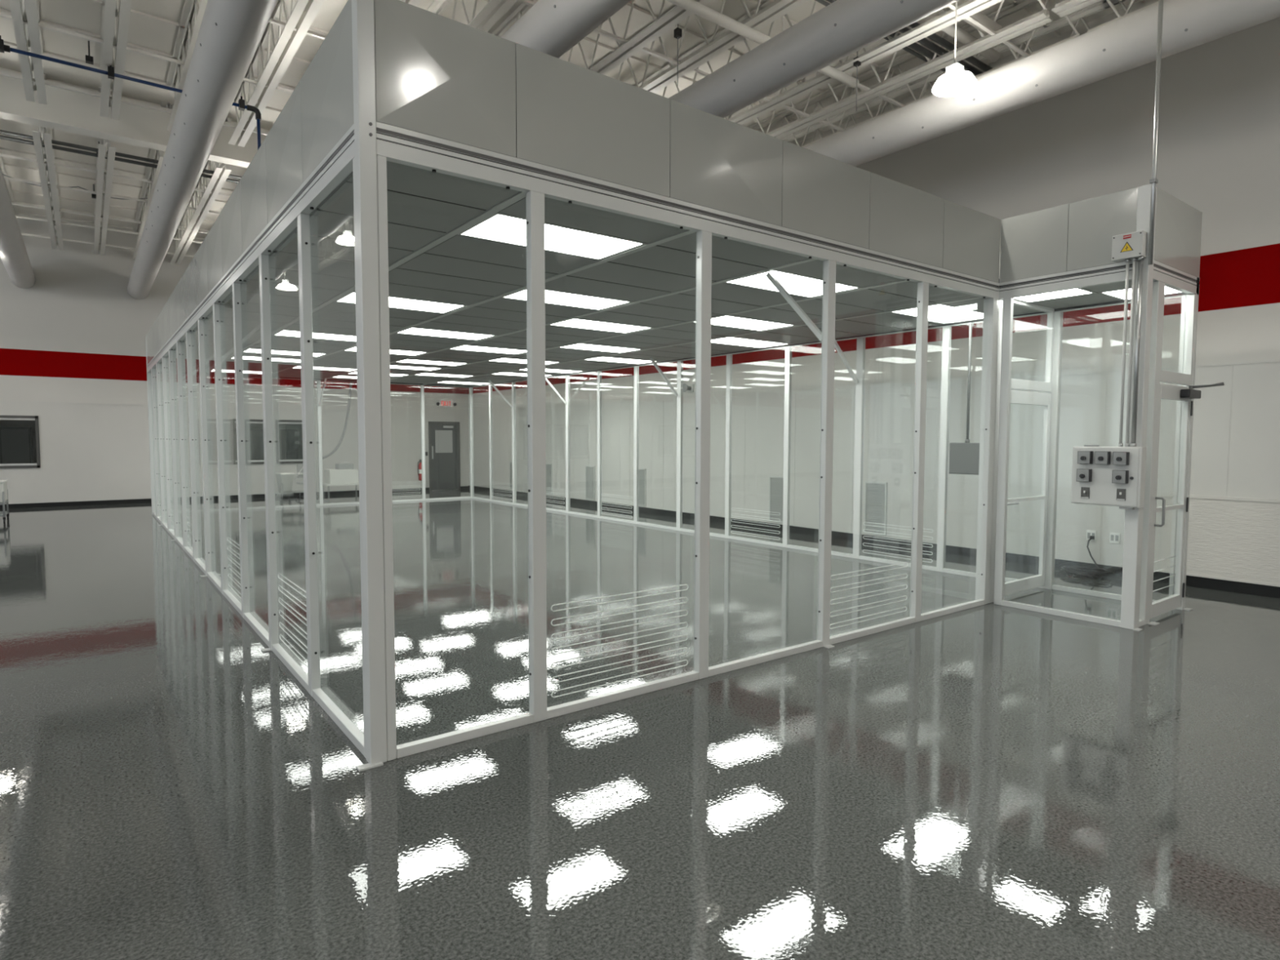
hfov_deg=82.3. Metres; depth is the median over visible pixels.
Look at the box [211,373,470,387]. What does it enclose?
header beam
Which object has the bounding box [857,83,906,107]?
bar
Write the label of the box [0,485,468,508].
baseboard
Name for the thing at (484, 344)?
tile
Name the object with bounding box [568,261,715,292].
tile
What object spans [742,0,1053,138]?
joist
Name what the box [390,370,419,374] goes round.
tile
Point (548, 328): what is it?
tile
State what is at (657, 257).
tile
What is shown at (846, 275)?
tile
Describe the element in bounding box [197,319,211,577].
support post
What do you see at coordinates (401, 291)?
tile
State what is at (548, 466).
air vent
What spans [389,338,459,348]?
tile
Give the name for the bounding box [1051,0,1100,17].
joist
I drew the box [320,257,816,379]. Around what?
bar
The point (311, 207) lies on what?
screws
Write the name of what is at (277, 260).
tile
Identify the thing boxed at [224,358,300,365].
tile
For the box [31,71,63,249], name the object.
joist
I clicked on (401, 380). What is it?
tile
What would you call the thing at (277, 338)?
tile
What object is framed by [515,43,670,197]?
panel
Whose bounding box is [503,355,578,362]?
tile
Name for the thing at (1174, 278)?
header beam
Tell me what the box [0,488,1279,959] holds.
floor
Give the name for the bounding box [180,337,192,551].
panel
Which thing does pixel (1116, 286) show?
tile
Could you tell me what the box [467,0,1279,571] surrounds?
wall
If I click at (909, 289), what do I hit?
tile
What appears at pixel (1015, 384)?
transom window
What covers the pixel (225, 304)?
tile
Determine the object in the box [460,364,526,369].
tile
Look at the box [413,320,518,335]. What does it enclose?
tile
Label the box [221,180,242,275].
panel
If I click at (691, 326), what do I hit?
tile
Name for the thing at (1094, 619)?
rail
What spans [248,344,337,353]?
tile
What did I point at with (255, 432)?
window pane
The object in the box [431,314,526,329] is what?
tile
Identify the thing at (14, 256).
air duct
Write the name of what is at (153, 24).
ceiling
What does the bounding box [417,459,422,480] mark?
fire extinguisher
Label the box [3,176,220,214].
bar
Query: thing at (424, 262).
tile
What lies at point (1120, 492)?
toggle switch
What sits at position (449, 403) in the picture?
exit sign
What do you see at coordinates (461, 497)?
rail
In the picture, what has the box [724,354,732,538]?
support post
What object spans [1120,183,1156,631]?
support post
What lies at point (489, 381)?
brace
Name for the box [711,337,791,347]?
panel light
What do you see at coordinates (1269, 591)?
baseboard
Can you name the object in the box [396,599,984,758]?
rail
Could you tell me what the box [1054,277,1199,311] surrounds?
header beam
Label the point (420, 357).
tile
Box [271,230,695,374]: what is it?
bar
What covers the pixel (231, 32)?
air duct
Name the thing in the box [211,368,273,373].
panel light
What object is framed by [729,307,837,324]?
tile
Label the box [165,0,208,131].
joist
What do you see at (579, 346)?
panel light
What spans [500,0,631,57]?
air duct
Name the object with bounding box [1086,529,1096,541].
wall outlet
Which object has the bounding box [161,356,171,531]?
support post
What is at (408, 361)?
panel light
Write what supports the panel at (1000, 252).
on the header beam at (1037, 313)
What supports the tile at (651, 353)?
attached to the bar at (1037, 311)
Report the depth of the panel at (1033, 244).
6.92 m
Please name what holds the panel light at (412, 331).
attached to the bar at (686, 232)
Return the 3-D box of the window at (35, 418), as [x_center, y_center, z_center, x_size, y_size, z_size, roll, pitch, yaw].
[-14.962,-0.868,16.662,2.000,1.220,0.150,-2,4,-37]
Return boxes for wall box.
[683,383,693,392]
[949,322,979,475]
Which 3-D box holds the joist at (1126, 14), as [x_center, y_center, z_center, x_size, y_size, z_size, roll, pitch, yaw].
[7.014,-4.976,5.087,0.210,0.705,7.420,-2,4,-37]
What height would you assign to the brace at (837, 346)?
0.646 m
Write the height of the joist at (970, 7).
0.705 m
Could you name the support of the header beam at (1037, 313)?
on the support post at (491, 439)
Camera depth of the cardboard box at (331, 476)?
19.64 m
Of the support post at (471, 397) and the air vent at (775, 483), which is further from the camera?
the support post at (471, 397)
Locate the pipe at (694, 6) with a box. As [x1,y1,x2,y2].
[665,0,859,88]
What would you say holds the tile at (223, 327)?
attached to the bar at (520, 195)
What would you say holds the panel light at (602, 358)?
attached to the bar at (1037, 311)
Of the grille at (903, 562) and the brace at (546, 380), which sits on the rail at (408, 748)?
the grille at (903, 562)
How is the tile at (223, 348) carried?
attached to the bar at (520, 195)
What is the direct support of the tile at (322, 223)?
attached to the bar at (520, 195)
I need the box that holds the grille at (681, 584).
[551,584,688,697]
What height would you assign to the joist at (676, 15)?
0.705 m
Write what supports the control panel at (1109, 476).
attached to the support post at (1133, 524)
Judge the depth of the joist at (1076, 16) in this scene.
10.06 m
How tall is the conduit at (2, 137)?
0.053 m
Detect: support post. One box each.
[145,336,155,514]
[151,368,159,516]
[155,363,164,525]
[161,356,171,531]
[168,350,178,541]
[176,342,187,549]
[186,331,198,561]
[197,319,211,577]
[212,303,228,594]
[231,282,249,617]
[258,253,279,652]
[297,213,320,696]
[316,380,323,506]
[351,0,386,771]
[352,157,365,757]
[376,155,396,760]
[420,385,425,500]
[469,386,474,497]
[488,385,493,501]
[511,382,516,504]
[525,191,546,722]
[565,375,570,513]
[597,371,601,518]
[633,366,639,524]
[675,360,683,530]
[693,230,711,679]
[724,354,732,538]
[782,346,791,547]
[817,259,835,648]
[853,337,865,559]
[909,281,928,622]
[936,325,951,572]
[975,297,998,604]
[989,299,1003,603]
[993,297,1013,605]
[1038,311,1063,589]
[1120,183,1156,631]
[1138,280,1164,625]
[1168,295,1186,595]
[1173,293,1198,610]
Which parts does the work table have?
leg, leg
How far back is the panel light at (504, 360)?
13.42 m
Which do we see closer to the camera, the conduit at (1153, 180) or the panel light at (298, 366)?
the conduit at (1153, 180)
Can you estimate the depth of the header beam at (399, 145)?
4.52 m
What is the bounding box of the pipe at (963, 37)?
[923,12,999,62]
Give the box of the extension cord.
[1060,535,1115,578]
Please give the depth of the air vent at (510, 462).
21.36 m
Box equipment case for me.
[334,462,354,469]
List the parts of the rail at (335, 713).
clear panel, clear panel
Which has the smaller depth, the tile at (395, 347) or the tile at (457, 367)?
the tile at (395, 347)
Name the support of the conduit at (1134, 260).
attached to the control panel at (1109, 476)
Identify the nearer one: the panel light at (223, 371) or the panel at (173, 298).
the panel at (173, 298)
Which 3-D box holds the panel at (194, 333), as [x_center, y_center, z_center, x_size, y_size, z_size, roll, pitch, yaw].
[-5.525,-0.423,9.195,0.006,2.980,1.180,-2,4,-37]
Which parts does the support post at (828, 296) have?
foot plate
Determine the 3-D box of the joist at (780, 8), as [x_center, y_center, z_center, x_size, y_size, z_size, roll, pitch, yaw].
[-0.233,-5.247,9.584,0.210,0.705,9.350,-2,4,-37]
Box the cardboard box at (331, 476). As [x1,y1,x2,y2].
[324,468,358,484]
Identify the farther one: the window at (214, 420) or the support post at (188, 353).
the window at (214, 420)
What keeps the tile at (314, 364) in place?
attached to the bar at (768, 269)
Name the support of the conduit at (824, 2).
on the joist at (1041, 18)
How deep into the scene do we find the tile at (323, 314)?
8.62 m
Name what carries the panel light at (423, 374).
attached to the bar at (978, 297)
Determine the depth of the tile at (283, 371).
15.88 m
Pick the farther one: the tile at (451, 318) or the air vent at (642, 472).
the air vent at (642, 472)
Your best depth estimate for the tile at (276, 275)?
6.53 m
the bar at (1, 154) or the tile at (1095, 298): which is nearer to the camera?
the tile at (1095, 298)
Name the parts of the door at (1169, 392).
pull handle, rail, door frame, closer arm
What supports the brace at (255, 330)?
attached to the support post at (200, 322)
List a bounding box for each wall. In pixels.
[0,217,468,504]
[0,419,36,463]
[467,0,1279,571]
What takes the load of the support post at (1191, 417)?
on the floor
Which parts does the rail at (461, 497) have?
clear panel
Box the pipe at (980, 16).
[944,0,1009,44]
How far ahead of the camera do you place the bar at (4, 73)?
9.37 m
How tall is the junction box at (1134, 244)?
0.210 m
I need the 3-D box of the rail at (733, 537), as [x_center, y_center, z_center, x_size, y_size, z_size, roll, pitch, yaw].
[-0.061,0.826,14.182,0.051,0.050,15.040,-2,4,-37]
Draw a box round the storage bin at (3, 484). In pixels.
[0,480,7,502]
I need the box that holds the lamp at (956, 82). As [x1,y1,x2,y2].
[932,1,977,97]
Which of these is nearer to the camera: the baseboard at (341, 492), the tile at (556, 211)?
the tile at (556, 211)
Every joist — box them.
[0,152,18,214]
[8,0,47,104]
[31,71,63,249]
[93,87,115,255]
[99,0,131,119]
[132,102,173,258]
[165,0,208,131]
[169,116,231,264]
[228,0,324,146]
[399,0,421,6]
[426,0,517,31]
[486,0,537,36]
[568,0,711,75]
[617,0,808,93]
[635,0,817,97]
[724,0,1003,124]
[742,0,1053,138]
[748,0,1079,147]
[780,0,1125,142]
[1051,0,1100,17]
[1087,0,1166,32]
[1102,0,1129,13]
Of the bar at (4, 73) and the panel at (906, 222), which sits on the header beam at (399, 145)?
the panel at (906, 222)
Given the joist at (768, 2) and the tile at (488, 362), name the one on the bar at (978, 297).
the tile at (488, 362)
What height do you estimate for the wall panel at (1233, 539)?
0.910 m
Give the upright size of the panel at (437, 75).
0.610 m
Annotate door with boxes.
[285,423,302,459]
[428,421,460,490]
[1004,390,1050,595]
[1149,382,1224,618]
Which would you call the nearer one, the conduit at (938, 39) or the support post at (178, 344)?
the conduit at (938, 39)
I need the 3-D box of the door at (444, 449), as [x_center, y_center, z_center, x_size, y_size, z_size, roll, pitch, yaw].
[-6.186,-0.761,23.209,1.020,2.170,0.090,-2,4,-37]
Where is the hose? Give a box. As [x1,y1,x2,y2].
[322,382,352,459]
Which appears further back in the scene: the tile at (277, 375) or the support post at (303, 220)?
the tile at (277, 375)
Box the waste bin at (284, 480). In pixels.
[275,472,293,493]
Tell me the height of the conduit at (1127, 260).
1.598 m
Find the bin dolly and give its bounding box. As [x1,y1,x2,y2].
[276,492,293,502]
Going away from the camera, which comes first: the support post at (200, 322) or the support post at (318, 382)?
the support post at (200, 322)
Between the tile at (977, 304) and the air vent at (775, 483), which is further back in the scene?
the air vent at (775, 483)
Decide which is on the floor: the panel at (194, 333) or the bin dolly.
the bin dolly
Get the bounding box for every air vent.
[509,461,516,490]
[546,463,552,494]
[585,465,595,499]
[638,468,645,506]
[768,475,783,523]
[863,481,887,535]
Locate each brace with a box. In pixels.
[211,323,260,370]
[318,377,326,406]
[488,380,511,407]
[545,377,566,404]
[648,357,678,395]
[765,271,822,341]
[835,339,858,383]
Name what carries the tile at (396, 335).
attached to the bar at (768, 269)
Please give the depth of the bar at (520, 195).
5.31 m
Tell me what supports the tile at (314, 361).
attached to the bar at (768, 269)
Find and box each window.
[0,415,40,468]
[212,418,234,464]
[244,419,264,464]
[275,419,302,463]
[1010,311,1053,391]
[1160,283,1195,385]
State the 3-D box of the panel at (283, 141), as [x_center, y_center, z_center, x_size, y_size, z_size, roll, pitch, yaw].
[-2.357,-2.128,4.846,0.027,0.610,1.069,-2,4,-37]
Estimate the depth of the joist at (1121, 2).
8.36 m
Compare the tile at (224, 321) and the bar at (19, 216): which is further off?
the bar at (19, 216)
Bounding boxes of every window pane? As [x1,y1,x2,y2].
[0,426,32,463]
[212,422,286,460]
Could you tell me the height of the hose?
4.911 m
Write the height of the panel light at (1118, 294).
0.020 m
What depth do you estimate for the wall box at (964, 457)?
8.69 m
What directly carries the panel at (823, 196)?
on the header beam at (399, 145)
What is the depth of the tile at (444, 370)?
15.41 m
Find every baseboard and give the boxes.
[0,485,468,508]
[468,485,1279,598]
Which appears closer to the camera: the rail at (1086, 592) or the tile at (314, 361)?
the rail at (1086, 592)
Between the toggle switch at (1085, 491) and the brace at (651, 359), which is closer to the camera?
the toggle switch at (1085, 491)
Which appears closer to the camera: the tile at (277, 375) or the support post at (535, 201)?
the support post at (535, 201)
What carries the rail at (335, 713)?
on the floor
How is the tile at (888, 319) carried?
attached to the bar at (1037, 311)
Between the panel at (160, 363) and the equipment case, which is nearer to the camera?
the panel at (160, 363)
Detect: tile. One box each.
[210,309,297,323]
[210,316,286,328]
[210,324,275,333]
[210,329,261,339]
[210,336,257,343]
[210,341,250,347]
[210,346,243,351]
[210,350,234,355]
[211,371,262,376]
[213,367,279,372]
[219,299,299,316]
[221,361,292,368]
[221,364,284,369]
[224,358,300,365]
[225,291,326,309]
[240,278,343,300]
[242,351,318,359]
[246,266,355,290]
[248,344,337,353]
[256,340,348,350]
[268,249,355,278]
[271,335,355,346]
[271,374,327,378]
[272,372,333,377]
[275,231,413,266]
[280,370,342,375]
[283,324,355,335]
[284,368,350,373]
[293,317,405,332]
[294,208,446,251]
[299,363,356,368]
[311,310,423,326]
[313,360,356,365]
[315,357,356,363]
[318,179,486,232]
[319,301,444,320]
[323,354,401,361]
[326,377,356,380]
[333,351,413,359]
[341,373,399,377]
[346,160,520,209]
[352,282,493,305]
[355,344,442,352]
[388,267,523,296]
[389,333,475,344]
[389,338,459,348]
[390,362,454,368]
[390,368,429,373]
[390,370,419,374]
[390,378,440,382]
[390,380,432,383]
[395,377,449,381]
[396,252,557,286]
[404,374,461,379]
[408,355,480,363]
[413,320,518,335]
[422,352,497,360]
[424,235,598,274]
[426,370,484,375]
[427,382,480,386]
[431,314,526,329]
[435,349,514,357]
[438,368,498,373]
[447,366,511,372]
[448,379,499,383]
[452,306,568,323]
[458,377,512,382]
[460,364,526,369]
[466,340,552,350]
[469,376,524,380]
[473,360,526,367]
[476,297,598,317]
[480,373,527,378]
[484,336,573,346]
[498,196,687,243]
[502,330,598,342]
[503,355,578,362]
[506,369,568,375]
[520,351,598,359]
[545,275,671,302]
[545,324,624,337]
[545,347,619,355]
[545,364,599,371]
[549,362,617,368]
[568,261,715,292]
[568,360,635,366]
[577,311,684,327]
[581,338,666,349]
[606,353,679,361]
[607,302,721,321]
[607,333,694,345]
[608,244,768,280]
[626,350,695,358]
[632,328,724,341]
[640,293,762,314]
[648,346,728,354]
[658,231,808,268]
[662,322,759,336]
[674,342,759,351]
[680,282,807,306]
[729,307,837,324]
[732,331,819,343]
[766,325,861,338]
[770,298,884,318]
[777,259,904,287]
[804,319,901,334]
[817,288,936,311]
[844,312,948,328]
[870,280,977,302]
[943,297,1038,314]
[1030,292,1122,309]
[1081,280,1131,292]
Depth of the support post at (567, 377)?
16.09 m
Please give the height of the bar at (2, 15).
0.038 m
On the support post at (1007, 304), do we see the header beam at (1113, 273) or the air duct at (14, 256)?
the header beam at (1113, 273)
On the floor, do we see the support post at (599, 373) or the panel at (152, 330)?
the support post at (599, 373)
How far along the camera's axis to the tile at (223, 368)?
15.15 m
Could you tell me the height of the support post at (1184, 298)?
3.030 m
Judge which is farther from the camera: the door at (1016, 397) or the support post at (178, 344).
the support post at (178, 344)
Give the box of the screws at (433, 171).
[431,168,985,298]
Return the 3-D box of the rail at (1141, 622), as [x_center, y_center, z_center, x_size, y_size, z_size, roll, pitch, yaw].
[4.424,1.271,6.500,0.150,0.050,0.051,-2,4,-37]
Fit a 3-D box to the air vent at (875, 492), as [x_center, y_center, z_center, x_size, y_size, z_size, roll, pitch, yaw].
[3.707,0.444,11.527,0.019,0.830,0.400,-2,4,-37]
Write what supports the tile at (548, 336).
attached to the bar at (900, 281)
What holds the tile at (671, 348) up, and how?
attached to the bar at (1037, 311)
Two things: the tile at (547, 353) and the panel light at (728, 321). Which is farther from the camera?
the tile at (547, 353)
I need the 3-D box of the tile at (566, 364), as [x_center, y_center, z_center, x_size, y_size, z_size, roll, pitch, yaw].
[-1.096,-2.237,14.260,1.248,0.029,0.608,-2,4,-37]
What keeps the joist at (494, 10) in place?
attached to the ceiling
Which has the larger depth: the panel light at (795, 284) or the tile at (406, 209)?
the panel light at (795, 284)
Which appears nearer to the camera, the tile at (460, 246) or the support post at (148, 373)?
the tile at (460, 246)
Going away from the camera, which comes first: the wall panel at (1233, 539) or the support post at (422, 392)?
the wall panel at (1233, 539)
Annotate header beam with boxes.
[146,123,354,372]
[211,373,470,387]
[376,121,999,298]
[471,311,1055,387]
[998,260,1132,299]
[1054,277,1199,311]
[1152,260,1199,294]
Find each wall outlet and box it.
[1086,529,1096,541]
[1109,532,1119,543]
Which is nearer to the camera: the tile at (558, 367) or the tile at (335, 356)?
the tile at (335, 356)
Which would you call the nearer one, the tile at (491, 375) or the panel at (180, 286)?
the panel at (180, 286)
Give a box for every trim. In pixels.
[0,400,467,502]
[467,359,1279,563]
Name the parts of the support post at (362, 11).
foot plate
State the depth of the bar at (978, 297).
9.68 m
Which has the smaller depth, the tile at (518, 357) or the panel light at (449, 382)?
the tile at (518, 357)
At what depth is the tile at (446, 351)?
12.15 m
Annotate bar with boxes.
[0,13,293,93]
[0,71,268,135]
[0,153,231,196]
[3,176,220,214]
[11,202,208,233]
[15,215,202,243]
[21,232,194,257]
[198,0,326,39]
[221,191,526,363]
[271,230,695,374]
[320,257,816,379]
[390,280,908,379]
[422,296,982,384]
[470,311,1042,386]
[517,0,845,131]
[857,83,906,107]
[947,4,1030,57]
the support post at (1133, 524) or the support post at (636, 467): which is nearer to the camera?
the support post at (1133, 524)
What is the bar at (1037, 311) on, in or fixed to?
attached to the header beam at (1037, 313)
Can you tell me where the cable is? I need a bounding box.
[2,173,147,199]
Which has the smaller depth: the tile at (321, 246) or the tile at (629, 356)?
the tile at (321, 246)
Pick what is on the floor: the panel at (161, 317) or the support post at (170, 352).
the support post at (170, 352)
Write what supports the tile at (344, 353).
on the bar at (768, 269)
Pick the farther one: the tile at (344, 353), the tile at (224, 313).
the tile at (344, 353)
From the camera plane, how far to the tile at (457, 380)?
18.27 m
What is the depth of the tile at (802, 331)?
9.72 m
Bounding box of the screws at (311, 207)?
[171,206,313,350]
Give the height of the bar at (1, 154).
0.038 m
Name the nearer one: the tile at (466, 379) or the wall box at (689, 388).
the wall box at (689, 388)
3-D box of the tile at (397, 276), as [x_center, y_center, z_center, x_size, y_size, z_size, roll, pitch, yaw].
[-1.743,-1.810,6.694,1.190,0.029,0.608,-2,4,-37]
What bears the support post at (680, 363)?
on the floor
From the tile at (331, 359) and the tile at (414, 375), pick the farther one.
the tile at (414, 375)
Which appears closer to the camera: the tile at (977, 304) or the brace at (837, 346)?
the tile at (977, 304)
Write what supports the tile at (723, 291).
attached to the bar at (900, 281)
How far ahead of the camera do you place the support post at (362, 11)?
3.60 m
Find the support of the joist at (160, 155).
attached to the ceiling
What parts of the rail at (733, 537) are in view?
clear panel, clear panel, clear panel, clear panel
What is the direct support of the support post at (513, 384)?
on the floor
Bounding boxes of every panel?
[146,329,151,364]
[150,324,155,359]
[153,316,159,355]
[154,367,161,518]
[158,308,164,350]
[159,361,167,524]
[163,297,170,343]
[165,355,174,532]
[169,286,177,337]
[172,346,182,541]
[176,272,186,328]
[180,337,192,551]
[184,256,195,319]
[191,325,204,564]
[194,235,208,307]
[203,312,218,579]
[206,212,222,293]
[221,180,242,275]
[240,138,267,253]
[265,80,302,223]
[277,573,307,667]
[300,0,354,182]
[373,0,515,157]
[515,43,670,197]
[669,99,782,226]
[781,140,870,248]
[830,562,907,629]
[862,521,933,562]
[868,172,944,267]
[942,199,1000,282]
[999,252,1000,279]
[1000,204,1069,282]
[1066,186,1137,271]
[1071,444,1146,509]
[1154,186,1202,277]
[1159,493,1279,586]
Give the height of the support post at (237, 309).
3.030 m
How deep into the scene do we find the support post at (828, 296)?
5.75 m
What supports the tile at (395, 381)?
attached to the bar at (978, 297)
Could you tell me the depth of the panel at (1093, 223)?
6.49 m
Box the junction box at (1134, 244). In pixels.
[1111,230,1147,262]
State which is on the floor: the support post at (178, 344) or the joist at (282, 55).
the support post at (178, 344)
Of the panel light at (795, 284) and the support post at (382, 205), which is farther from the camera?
the panel light at (795, 284)
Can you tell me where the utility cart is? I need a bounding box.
[0,488,8,524]
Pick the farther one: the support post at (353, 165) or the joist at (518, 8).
the joist at (518, 8)
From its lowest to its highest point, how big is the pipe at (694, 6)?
0.783 m
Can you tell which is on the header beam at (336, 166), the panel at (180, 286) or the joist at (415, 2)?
the panel at (180, 286)
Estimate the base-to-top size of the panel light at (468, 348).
0.020 m
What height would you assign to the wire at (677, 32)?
1.270 m
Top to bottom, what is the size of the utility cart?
0.620 m
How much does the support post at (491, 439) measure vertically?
3.030 m
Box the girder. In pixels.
[0,69,268,168]
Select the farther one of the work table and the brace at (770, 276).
the work table
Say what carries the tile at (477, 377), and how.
attached to the bar at (1037, 311)
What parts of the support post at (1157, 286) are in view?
foot plate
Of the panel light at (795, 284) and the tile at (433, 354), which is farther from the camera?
the tile at (433, 354)
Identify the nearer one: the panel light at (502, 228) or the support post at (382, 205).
the support post at (382, 205)
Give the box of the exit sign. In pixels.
[435,400,456,407]
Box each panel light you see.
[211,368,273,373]
[231,355,300,362]
[242,348,328,356]
[272,329,355,342]
[292,365,356,371]
[333,375,391,378]
[334,291,467,313]
[342,346,427,355]
[348,371,408,376]
[390,364,442,370]
[395,359,467,365]
[396,327,496,340]
[416,373,475,377]
[438,381,488,385]
[448,345,526,354]
[456,212,648,260]
[490,358,558,364]
[492,372,551,376]
[501,288,632,310]
[520,368,581,373]
[550,318,653,333]
[560,343,641,352]
[585,356,657,364]
[693,315,796,331]
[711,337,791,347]
[724,269,862,297]
[889,303,983,323]
[1013,288,1097,302]
[1097,286,1182,300]
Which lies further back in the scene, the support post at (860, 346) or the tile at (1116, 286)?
the support post at (860, 346)
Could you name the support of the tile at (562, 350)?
attached to the bar at (978, 297)
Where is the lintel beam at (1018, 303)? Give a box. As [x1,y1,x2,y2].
[998,287,1054,312]
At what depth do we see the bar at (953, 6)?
7.83 m
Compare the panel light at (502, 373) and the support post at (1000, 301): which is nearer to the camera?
the support post at (1000, 301)
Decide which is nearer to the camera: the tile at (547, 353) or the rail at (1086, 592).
the rail at (1086, 592)
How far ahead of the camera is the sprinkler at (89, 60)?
9.37 m
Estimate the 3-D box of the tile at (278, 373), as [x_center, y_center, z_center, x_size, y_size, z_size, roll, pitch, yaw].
[-7.556,-2.376,16.454,1.190,0.029,0.608,-2,4,-37]
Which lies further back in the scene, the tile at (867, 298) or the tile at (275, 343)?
the tile at (275, 343)
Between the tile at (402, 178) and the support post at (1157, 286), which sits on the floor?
the support post at (1157, 286)
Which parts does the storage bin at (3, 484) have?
lid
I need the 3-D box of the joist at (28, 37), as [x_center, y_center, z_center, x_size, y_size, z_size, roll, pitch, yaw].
[-5.113,-5.051,5.896,0.210,0.705,9.350,-2,4,-37]
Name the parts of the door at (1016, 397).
rail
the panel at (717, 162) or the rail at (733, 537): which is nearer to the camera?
the panel at (717, 162)
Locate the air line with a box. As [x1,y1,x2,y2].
[0,35,261,149]
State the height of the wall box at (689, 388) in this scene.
0.180 m
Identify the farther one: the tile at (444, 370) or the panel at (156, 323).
the tile at (444, 370)
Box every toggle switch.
[1080,487,1089,498]
[1115,488,1125,500]
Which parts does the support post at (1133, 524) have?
foot plate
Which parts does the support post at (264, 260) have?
foot plate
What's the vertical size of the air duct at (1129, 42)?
0.452 m
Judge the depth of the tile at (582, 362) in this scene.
13.80 m
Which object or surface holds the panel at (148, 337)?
on the header beam at (336, 166)
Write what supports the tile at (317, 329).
attached to the bar at (686, 232)
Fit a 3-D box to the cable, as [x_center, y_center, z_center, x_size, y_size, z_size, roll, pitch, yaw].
[-10.263,-5.309,13.377,2.105,0.117,0.020,-2,4,-37]
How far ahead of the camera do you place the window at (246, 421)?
19.87 m
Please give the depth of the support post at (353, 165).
3.69 m
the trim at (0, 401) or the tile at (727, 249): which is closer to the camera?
the tile at (727, 249)
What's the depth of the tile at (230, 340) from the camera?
10.59 m
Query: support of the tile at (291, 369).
attached to the bar at (768, 269)
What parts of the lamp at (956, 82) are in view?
lamp shade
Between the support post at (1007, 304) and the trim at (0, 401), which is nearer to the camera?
the support post at (1007, 304)
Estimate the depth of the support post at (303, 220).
4.60 m
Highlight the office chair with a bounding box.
[295,463,318,500]
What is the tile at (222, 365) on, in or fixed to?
attached to the bar at (686, 232)
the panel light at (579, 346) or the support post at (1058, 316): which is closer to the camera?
the support post at (1058, 316)
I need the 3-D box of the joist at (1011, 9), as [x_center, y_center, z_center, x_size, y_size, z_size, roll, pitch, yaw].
[2.207,-5.346,11.428,0.210,0.705,9.350,-2,4,-37]
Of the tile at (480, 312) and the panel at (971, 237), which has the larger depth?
the tile at (480, 312)
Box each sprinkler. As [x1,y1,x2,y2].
[85,40,93,64]
[91,184,96,199]
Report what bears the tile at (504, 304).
attached to the bar at (768, 269)
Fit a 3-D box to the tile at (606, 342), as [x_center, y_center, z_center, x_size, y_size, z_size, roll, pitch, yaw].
[-0.233,-2.049,10.980,1.190,0.029,0.608,-2,4,-37]
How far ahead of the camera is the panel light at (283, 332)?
10.15 m
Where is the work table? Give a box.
[323,482,359,500]
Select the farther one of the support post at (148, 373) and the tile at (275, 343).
the support post at (148, 373)
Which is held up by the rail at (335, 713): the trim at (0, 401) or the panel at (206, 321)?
the panel at (206, 321)
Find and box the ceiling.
[0,0,1146,241]
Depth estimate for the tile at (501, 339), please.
10.69 m
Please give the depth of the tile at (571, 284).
6.93 m
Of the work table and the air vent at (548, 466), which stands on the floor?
the work table
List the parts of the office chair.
seat, backrest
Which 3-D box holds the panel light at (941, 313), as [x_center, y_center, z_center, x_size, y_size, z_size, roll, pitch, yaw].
[3.447,-1.881,8.257,1.263,0.020,0.622,-2,4,-37]
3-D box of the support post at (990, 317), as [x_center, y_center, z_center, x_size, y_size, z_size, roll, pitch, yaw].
[3.458,-0.269,7.302,0.105,3.030,0.100,-2,4,-37]
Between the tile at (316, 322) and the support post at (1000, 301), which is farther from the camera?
the tile at (316, 322)
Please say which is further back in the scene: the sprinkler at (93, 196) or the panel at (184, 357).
the sprinkler at (93, 196)
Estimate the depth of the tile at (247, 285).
7.01 m
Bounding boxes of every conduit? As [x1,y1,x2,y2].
[0,129,241,179]
[0,134,239,183]
[814,0,946,72]
[826,0,949,67]
[898,26,983,75]
[908,22,992,71]
[1117,258,1130,446]
[1124,257,1137,446]
[1129,256,1144,446]
[1147,0,1163,265]
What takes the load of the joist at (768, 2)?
attached to the ceiling
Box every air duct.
[0,167,35,288]
[127,0,278,299]
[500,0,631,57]
[668,0,959,118]
[803,0,1279,166]
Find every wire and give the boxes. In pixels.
[674,23,681,85]
[853,51,861,111]
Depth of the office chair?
19.53 m
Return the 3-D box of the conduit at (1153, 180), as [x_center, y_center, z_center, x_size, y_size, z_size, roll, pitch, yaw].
[4.292,-3.597,6.048,0.062,3.580,0.042,-2,4,-37]
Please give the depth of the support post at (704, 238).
4.96 m
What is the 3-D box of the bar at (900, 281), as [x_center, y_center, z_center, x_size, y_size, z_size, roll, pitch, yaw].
[-2.137,-2.138,12.435,0.056,0.046,15.050,-2,4,-37]
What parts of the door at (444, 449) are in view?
pull plate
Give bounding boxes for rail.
[152,511,364,755]
[215,496,471,511]
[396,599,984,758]
[472,496,1018,582]
[1001,600,1120,626]
[1052,584,1157,601]
[1138,618,1144,626]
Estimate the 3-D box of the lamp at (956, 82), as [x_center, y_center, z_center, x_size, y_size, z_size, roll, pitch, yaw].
[3.090,-4.653,7.144,0.410,1.600,0.410,-2,4,-37]
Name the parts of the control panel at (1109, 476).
plate, knob, plate, knob, plate, knob, knob, plate, plate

